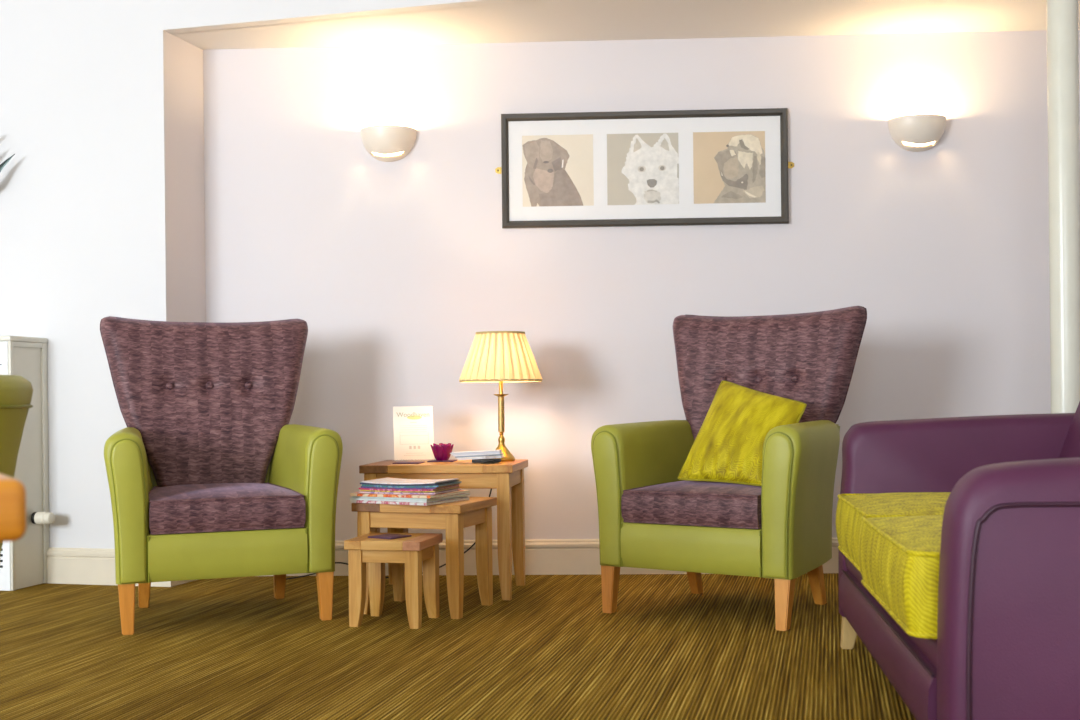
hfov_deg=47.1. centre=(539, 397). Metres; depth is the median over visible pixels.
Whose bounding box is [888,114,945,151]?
wall lamp
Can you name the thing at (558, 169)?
print
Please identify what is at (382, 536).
coaster
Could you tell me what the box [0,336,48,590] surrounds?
radiator cover
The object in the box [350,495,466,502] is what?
magazine
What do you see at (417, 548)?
table
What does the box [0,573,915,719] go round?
floor
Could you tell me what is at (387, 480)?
magazine
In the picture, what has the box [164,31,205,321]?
wall
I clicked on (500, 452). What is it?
leaflet
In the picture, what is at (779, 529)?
armchair
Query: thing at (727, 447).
cushion
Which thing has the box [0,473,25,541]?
chair
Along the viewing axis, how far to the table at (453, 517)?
4.02 m
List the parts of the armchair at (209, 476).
leg, arm, panel, leg, backrest, panel, rail, leg, arm, panel, leg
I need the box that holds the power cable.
[286,489,491,579]
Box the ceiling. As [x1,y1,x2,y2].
[172,0,1079,49]
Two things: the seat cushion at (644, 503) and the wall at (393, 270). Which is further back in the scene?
the wall at (393, 270)
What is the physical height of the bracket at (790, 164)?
0.026 m
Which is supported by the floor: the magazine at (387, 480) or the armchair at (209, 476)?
the armchair at (209, 476)
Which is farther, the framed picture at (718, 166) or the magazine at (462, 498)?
the framed picture at (718, 166)
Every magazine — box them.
[350,490,469,497]
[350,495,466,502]
[350,497,469,505]
[352,493,469,500]
[359,485,458,490]
[359,488,460,493]
[360,480,458,485]
[360,486,459,492]
[361,477,457,483]
[361,483,459,488]
[362,481,460,487]
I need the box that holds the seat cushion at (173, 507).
[149,483,305,532]
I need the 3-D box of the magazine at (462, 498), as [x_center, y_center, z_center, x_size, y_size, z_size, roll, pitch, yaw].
[-0.427,0.336,4.092,0.304,0.008,0.250,-1,0,30]
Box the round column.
[1046,0,1079,412]
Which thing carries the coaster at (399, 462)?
on the table at (507, 477)
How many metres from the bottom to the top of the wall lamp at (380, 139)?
0.125 m
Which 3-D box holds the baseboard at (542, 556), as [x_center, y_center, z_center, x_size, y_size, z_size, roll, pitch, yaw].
[0.811,0.622,4.886,4.294,0.138,0.021,-1,0,2]
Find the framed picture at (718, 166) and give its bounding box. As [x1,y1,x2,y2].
[501,108,788,228]
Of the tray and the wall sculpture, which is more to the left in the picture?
the wall sculpture
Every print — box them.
[522,134,593,206]
[607,133,678,204]
[693,131,765,203]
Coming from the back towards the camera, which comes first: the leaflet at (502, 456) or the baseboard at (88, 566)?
the baseboard at (88, 566)
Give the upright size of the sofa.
0.768 m
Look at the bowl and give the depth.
4.54 m
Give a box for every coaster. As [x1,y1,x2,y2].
[368,533,411,538]
[392,461,424,463]
[427,460,456,461]
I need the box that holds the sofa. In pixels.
[836,402,1079,719]
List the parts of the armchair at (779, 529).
panel, leg, arm, rail, leg, backrest, panel, leg, arm, leg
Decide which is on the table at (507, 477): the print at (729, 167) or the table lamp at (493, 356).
the table lamp at (493, 356)
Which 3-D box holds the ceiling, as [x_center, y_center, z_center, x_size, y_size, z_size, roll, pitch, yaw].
[0.746,-1.443,4.795,4.233,0.040,1.110,-1,0,14]
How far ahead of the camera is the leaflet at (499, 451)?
4.39 m
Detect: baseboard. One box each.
[47,547,170,586]
[171,580,194,586]
[266,538,838,575]
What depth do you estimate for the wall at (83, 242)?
4.80 m
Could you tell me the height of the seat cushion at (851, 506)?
0.158 m
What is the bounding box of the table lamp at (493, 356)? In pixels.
[459,331,542,461]
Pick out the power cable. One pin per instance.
(491, 489)
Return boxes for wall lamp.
[360,125,416,161]
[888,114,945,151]
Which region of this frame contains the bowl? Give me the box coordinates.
[430,443,453,460]
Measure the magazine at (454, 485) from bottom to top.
0.008 m
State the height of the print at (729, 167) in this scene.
0.282 m
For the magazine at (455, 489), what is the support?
on the magazine at (456, 492)
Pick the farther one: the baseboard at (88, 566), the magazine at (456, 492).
the baseboard at (88, 566)
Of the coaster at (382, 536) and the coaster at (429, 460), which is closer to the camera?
the coaster at (382, 536)
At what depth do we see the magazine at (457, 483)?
4.02 m
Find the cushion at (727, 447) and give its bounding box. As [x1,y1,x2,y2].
[678,380,806,485]
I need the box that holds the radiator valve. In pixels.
[31,512,54,524]
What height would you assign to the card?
0.207 m
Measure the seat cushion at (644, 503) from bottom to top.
0.120 m
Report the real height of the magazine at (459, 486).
0.007 m
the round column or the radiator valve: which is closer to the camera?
the round column
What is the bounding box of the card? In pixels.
[391,405,434,460]
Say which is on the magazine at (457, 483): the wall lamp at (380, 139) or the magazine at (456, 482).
the magazine at (456, 482)
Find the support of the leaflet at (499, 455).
on the leaflet at (502, 453)
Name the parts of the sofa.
leg, panel, seat rail, arm, arm, backrest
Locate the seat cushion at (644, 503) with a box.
[621,480,761,526]
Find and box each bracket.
[495,167,500,173]
[788,162,793,167]
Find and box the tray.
[472,454,500,463]
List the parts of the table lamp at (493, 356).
lamp shade, stem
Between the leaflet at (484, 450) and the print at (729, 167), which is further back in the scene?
the print at (729, 167)
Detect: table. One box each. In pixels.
[344,532,442,628]
[351,497,496,618]
[359,459,527,599]
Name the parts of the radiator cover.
panel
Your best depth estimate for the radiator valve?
4.72 m
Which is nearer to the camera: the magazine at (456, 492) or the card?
the magazine at (456, 492)
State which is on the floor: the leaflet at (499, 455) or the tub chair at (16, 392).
the tub chair at (16, 392)
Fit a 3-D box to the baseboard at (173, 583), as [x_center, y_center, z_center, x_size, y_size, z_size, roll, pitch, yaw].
[-1.365,0.646,4.838,0.021,0.138,0.303,-1,0,16]
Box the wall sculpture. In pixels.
[0,154,14,171]
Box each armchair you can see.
[100,316,342,634]
[591,306,866,630]
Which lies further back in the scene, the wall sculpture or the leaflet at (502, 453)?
the wall sculpture
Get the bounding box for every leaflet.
[450,450,501,453]
[452,451,501,454]
[453,452,502,455]
[455,453,502,457]
[457,455,503,458]
[458,456,504,459]
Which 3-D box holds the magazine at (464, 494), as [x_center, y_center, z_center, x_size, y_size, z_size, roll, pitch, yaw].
[-0.423,0.321,4.092,0.302,0.006,0.246,-1,0,31]
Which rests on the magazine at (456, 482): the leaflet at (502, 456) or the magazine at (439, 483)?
the magazine at (439, 483)
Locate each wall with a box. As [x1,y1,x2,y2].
[0,0,537,548]
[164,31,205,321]
[203,30,1079,540]
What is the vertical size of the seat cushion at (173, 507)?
0.120 m
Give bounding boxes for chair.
[0,375,32,553]
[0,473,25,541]
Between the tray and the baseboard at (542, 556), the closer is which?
the tray
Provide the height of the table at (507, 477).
0.470 m

